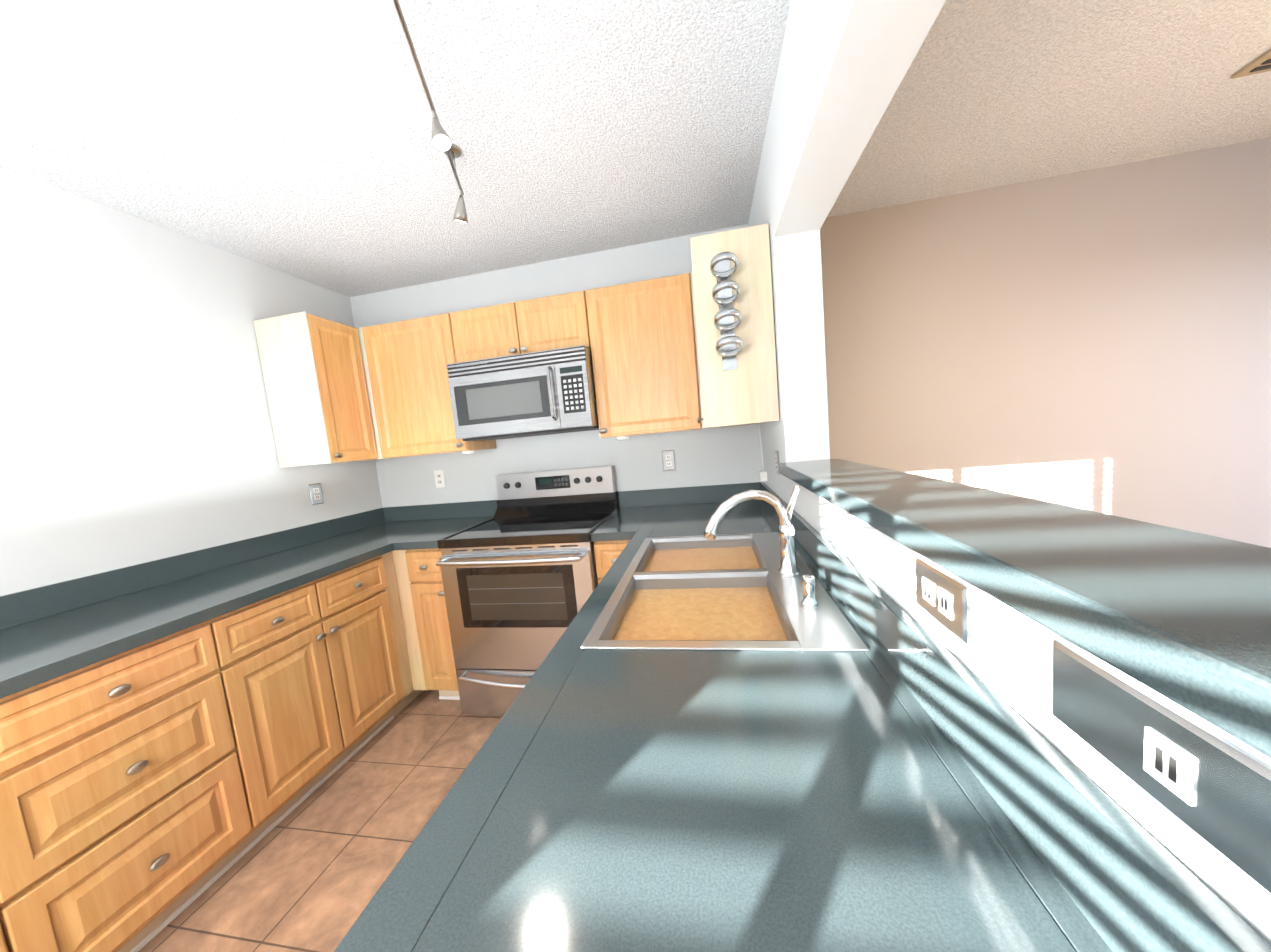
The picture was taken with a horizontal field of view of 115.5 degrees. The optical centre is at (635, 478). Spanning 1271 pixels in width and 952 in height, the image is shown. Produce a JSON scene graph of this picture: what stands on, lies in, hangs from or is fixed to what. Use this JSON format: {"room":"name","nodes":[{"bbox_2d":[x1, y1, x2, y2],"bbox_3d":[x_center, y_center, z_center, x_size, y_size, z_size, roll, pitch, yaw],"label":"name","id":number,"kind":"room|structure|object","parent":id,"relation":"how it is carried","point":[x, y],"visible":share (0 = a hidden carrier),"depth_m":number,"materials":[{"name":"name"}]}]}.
{"room":"kitchen","nodes":[
{"label":"kitchen","id":0,"kind":"room"},
{"bbox_2d":[0,166,381,595],"bbox_3d":[-2.233,0.282,0.450,0.120,2.410,4.940,-4,6,11],"label":"wall","id":1,"kind":"structure","parent":0,"point":[136,427],"depth_m":1.59,"materials":[{"name":"grey paint"}]},
{"bbox_2d":[0,508,383,627],"bbox_3d":[-2.033,0.447,1.045,0.019,0.102,3.496,-4,6,11],"label":"backsplash","id":2,"kind":"structure","parent":1,"relation":"attached to","point":[20,607],"depth_m":1.61,"materials":[{"name":"teal laminate"}]},
{"bbox_2d":[308,483,323,504],"bbox_3d":[-1.829,0.088,2.297,0.008,0.118,0.072,-4,6,11],"label":"electrical outlet","id":3,"kind":"object","parent":1,"relation":"attached to","point":[315,492],"visible":1,"depth_m":2.29,"materials":[{"name":"white plastic"}]},
{"bbox_2d":[253,311,380,467],"bbox_3d":[-1.710,-0.461,2.207,0.345,0.750,0.339,-4,6,11],"label":"upper cabinet","id":4,"kind":"object","parent":1,"relation":"attached to","point":[336,392],"depth_m":2.07,"materials":[{"name":"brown wood"}]},
{"bbox_2d":[138,690,502,951],"bbox_3d":[2.449,1.167,-0.254,9.430,0.060,5.030,-4,6,11],"label":"floor","id":5,"kind":"structure","parent":0,"point":[312,871],"depth_m":1.41,"materials":[{"name":"tile"}]},
{"bbox_2d":[0,848,27,951],"bbox_3d":[-1.794,1.011,0.496,0.609,0.876,0.920,-4,6,11],"label":"base cabinet","id":6,"kind":"object","parent":5,"relation":"on","point":[12,938],"depth_m":0.90,"materials":[{"name":"brown wood"}]},
{"bbox_2d":[0,620,263,951],"bbox_3d":[-1.671,0.933,1.170,0.609,0.876,0.460,-4,6,11],"label":"base cabinet","id":7,"kind":"object","parent":5,"relation":"on","point":[180,733],"depth_m":1.09,"materials":[{"name":"brown wood"}]},
{"bbox_2d":[0,516,463,699],"bbox_3d":[-1.729,0.494,0.995,0.627,0.038,3.496,-4,6,11],"label":"countertop","id":8,"kind":"structure","parent":7,"relation":"on","point":[34,653],"depth_m":1.34,"materials":[{"name":"teal laminate"}]},
{"bbox_2d":[220,556,411,836],"bbox_3d":[-1.567,0.867,1.737,0.609,0.876,0.700,-4,6,11],"label":"base cabinet","id":9,"kind":"object","parent":5,"relation":"on","point":[318,670],"depth_m":1.61,"materials":[{"name":"brown wood"}]},
{"bbox_2d":[388,552,419,700],"bbox_3d":[-1.458,0.789,2.417,0.584,0.876,0.686,-4,6,11],"label":"base cabinet","id":10,"kind":"object","parent":5,"relation":"on","point":[393,557],"depth_m":2.10,"materials":[{"name":"brown wood"}]},
{"bbox_2d":[400,548,459,699],"bbox_3d":[-0.974,0.750,2.360,0.225,0.876,0.615,-4,6,11],"label":"base cabinet","id":11,"kind":"object","parent":5,"relation":"on","point":[423,583],"depth_m":2.07,"materials":[{"name":"brown wood"}]},
{"bbox_2d":[392,516,493,551],"bbox_3d":[-1.036,0.300,2.311,0.267,0.038,0.632,-4,6,11],"label":"countertop","id":12,"kind":"structure","parent":11,"relation":"on","point":[428,539],"depth_m":2.14,"materials":[{"name":"teal laminate"}]},
{"bbox_2d":[436,465,618,715],"bbox_3d":[-0.509,0.572,2.192,0.770,1.178,0.733,-4,6,11],"label":"range","id":13,"kind":"object","parent":5,"relation":"on","point":[519,576],"visible":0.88,"depth_m":1.94,"materials":[{"name":"silver metal"}]},
{"bbox_2d":[594,542,625,581],"bbox_3d":[0.028,0.676,2.170,0.270,0.876,0.616,-4,6,11],"label":"base cabinet","id":14,"kind":"object","parent":5,"relation":"on","point":[605,552],"depth_m":1.85,"materials":[{"name":"brown wood"}]},
{"bbox_2d":[590,506,653,541],"bbox_3d":[-0.044,0.226,2.123,0.216,0.038,0.632,-4,6,11],"label":"countertop","id":15,"kind":"structure","parent":14,"relation":"on","point":[623,523],"depth_m":1.95,"materials":[{"name":"teal laminate"}]},
{"bbox_2d":[334,502,1109,951],"bbox_3d":[0.184,0.316,1.009,0.632,0.038,2.748,-4,6,11],"label":"countertop","id":16,"kind":"structure","parent":14,"relation":"on","point":[623,800],"depth_m":0.42,"materials":[{"name":"teal laminate"}]},
{"bbox_2d":[578,534,873,649],"bbox_3d":[0.236,0.367,1.186,0.535,0.191,0.855,-4,6,11],"label":"sink","id":17,"kind":"object","parent":16,"relation":"in","point":[675,591],"depth_m":1.00,"materials":[{"name":"silver metal"}]},
{"bbox_2d":[698,485,805,577],"bbox_3d":[0.318,0.147,1.105,0.260,0.246,0.059,-4,6,11],"label":"faucet","id":18,"kind":"object","parent":16,"relation":"on","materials":[{"name":"silver metal"}]},
{"bbox_2d":[350,224,763,506],"bbox_3d":[-0.510,-0.086,2.558,2.520,2.410,0.120,-4,6,11],"label":"wall","id":19,"kind":"structure","parent":0,"point":[718,456],"depth_m":2.42,"materials":[{"name":"grey paint"}]},
{"bbox_2d":[361,313,496,458],"bbox_3d":[-1.239,-0.525,2.411,0.600,0.750,0.319,-4,6,11],"label":"upper cabinet","id":20,"kind":"object","parent":19,"relation":"attached to","point":[408,360],"depth_m":2.26,"materials":[{"name":"brown wood"}]},
{"bbox_2d":[434,470,445,487],"bbox_3d":[-1.294,0.002,2.646,0.072,0.118,0.008,-4,6,11],"label":"electrical outlet","id":21,"kind":"object","parent":19,"relation":"attached to","point":[439,478],"visible":1,"depth_m":2.64,"materials":[{"name":"white plastic"}]},
{"bbox_2d":[384,500,496,523],"bbox_3d":[-1.286,0.217,2.661,0.875,0.102,0.018,-4,6,11],"label":"backsplash","id":22,"kind":"structure","parent":19,"relation":"attached to","point":[487,507],"depth_m":2.65,"materials":[{"name":"teal laminate"}]},
{"bbox_2d":[449,290,592,362],"bbox_3d":[-0.592,-0.803,2.260,0.765,0.287,0.319,-4,6,11],"label":"upper cabinet","id":23,"kind":"object","parent":19,"relation":"attached to","point":[561,320],"depth_m":2.10,"materials":[{"name":"brown wood"}]},
{"bbox_2d":[446,345,598,440],"bbox_3d":[-0.571,-0.447,2.231,0.757,0.405,0.451,-4,6,11],"label":"over-the-range microwave","id":24,"kind":"object","parent":23,"relation":"attached to","point":[546,392],"visible":0.98,"depth_m":2.05,"materials":[{"name":"silver metal"}]},
{"bbox_2d":[585,274,696,438],"bbox_3d":[0.081,-0.621,2.159,0.565,0.750,0.319,-4,6,11],"label":"upper cabinet","id":25,"kind":"object","parent":19,"relation":"attached to","point":[642,353],"depth_m":2.01,"materials":[{"name":"brown wood"}]},
{"bbox_2d":[662,450,675,470],"bbox_3d":[0.196,-0.107,2.362,0.072,0.118,0.008,-4,6,11],"label":"electrical outlet","id":26,"kind":"object","parent":19,"relation":"attached to","point":[668,457],"visible":1,"depth_m":2.36,"materials":[{"name":"white plastic"}]},
{"bbox_2d":[618,482,757,505],"bbox_3d":[0.305,0.100,2.358,0.830,0.102,0.019,-4,6,11],"label":"backsplash","id":27,"kind":"structure","parent":19,"relation":"attached to","point":[679,496],"depth_m":2.37,"materials":[{"name":"teal laminate"}]},
{"bbox_2d":[685,273,700,428],"bbox_3d":[0.476,-0.649,2.070,0.315,0.750,0.345,-4,6,11],"label":"upper cabinet","id":28,"kind":"object","parent":19,"relation":"attached to","point":[686,274],"depth_m":1.96,"materials":[{"name":"brown wood"}]},
{"bbox_2d":[0,0,1270,296],"bbox_3d":[2.223,-1.280,-0.498,9.430,0.060,5.030,-4,6,11],"label":"ceiling","id":29,"kind":"structure","parent":0,"point":[290,136],"depth_m":1.33,"materials":[{"name":"white paint"}]},
{"bbox_2d":[392,0,467,222],"bbox_3d":[-0.548,-1.041,0.959,0.090,0.195,1.268,-6,6,-11],"label":"light","id":30,"kind":"object","parent":29,"relation":"attached to","point":[441,141],"visible":1,"depth_m":1.16,"materials":[{"name":"silver metal"}]},
{"bbox_2d":[1231,49,1270,78],"bbox_3d":[2.265,-1.425,1.304,0.340,0.015,0.180,-4,6,11],"label":"ceiling vent","id":31,"kind":"object","parent":29,"relation":"in","point":[1261,63],"visible":0.92,"depth_m":1.38,"materials":[{"name":"beige paint"}]},
{"bbox_2d":[748,0,1270,943],"bbox_3d":[0.381,0.087,-0.004,0.160,2.410,4.790,-4,6,11],"label":"wall","id":32,"kind":"structure","parent":0,"point":[844,66],"depth_m":0.84,"materials":[{"name":"white paint"}]},
{"bbox_2d":[689,223,779,428],"bbox_3d":[0.425,-0.612,1.750,0.299,0.750,0.307,-4,6,11],"label":"upper cabinet","id":33,"kind":"object","parent":32,"relation":"attached to","point":[747,394],"depth_m":1.60,"materials":[{"name":"brown wood"}]},
{"bbox_2d":[710,252,743,370],"bbox_3d":[0.351,-0.645,1.539,0.109,0.430,0.120,-4,6,11],"label":"wine rack","id":34,"kind":"object","parent":33,"relation":"attached to","point":[725,315],"visible":1,"depth_m":1.55,"materials":[{"name":"silver metal"}]},
{"bbox_2d":[759,423,766,480],"bbox_3d":[0.669,-0.138,2.113,0.034,0.304,0.088,-4,6,11],"label":"plug","id":35,"kind":"object","parent":32,"relation":"attached to","point":[763,475],"visible":1,"depth_m":2.12,"materials":[{"name":"white plastic"}]},
{"bbox_2d":[775,450,779,474],"bbox_3d":[0.619,-0.070,1.751,0.008,0.105,0.060,-4,6,11],"label":"outlet","id":36,"kind":"object","parent":32,"relation":"attached to","point":[777,460],"visible":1,"depth_m":1.73,"materials":[{"name":"white plastic"}]},
{"bbox_2d":[915,557,970,645],"bbox_3d":[0.403,0.157,0.533,0.008,0.072,0.118,-4,6,11],"label":"outlet","id":37,"kind":"object","parent":32,"relation":"attached to","point":[942,598],"visible":1,"depth_m":0.51,"materials":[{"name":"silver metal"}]},
{"bbox_2d":[758,482,1270,951],"bbox_3d":[0.478,0.225,0.945,0.018,0.102,2.748,-4,6,11],"label":"backsplash","id":38,"kind":"structure","parent":32,"relation":"attached to","point":[1135,894],"depth_m":0.34,"materials":[{"name":"teal laminate"}]},
{"bbox_2d":[778,459,1270,757],"bbox_3d":[0.481,0.070,0.523,0.220,0.040,2.098,-4,6,11],"label":"bar countertop","id":39,"kind":"structure","parent":32,"relation":"on","point":[1181,617],"depth_m":0.33,"materials":[{"name":"laminate"}]},
{"bbox_2d":[1053,640,1270,894],"bbox_3d":[0.354,0.189,0.264,0.008,0.072,0.190,-4,6,11],"label":"backsplash","id":40,"kind":"structure","parent":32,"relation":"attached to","point":[1211,788],"depth_m":0.26,"materials":[{"name":"teal laminate"}]},
{"bbox_2d":[820,137,1270,547],"bbox_3d":[4.145,-0.436,1.762,6.630,2.410,0.120,-4,6,11],"label":"wall","id":41,"kind":"structure","parent":0,"point":[1097,340],"depth_m":2.02,"materials":[{"name":"paint"}]}
]}

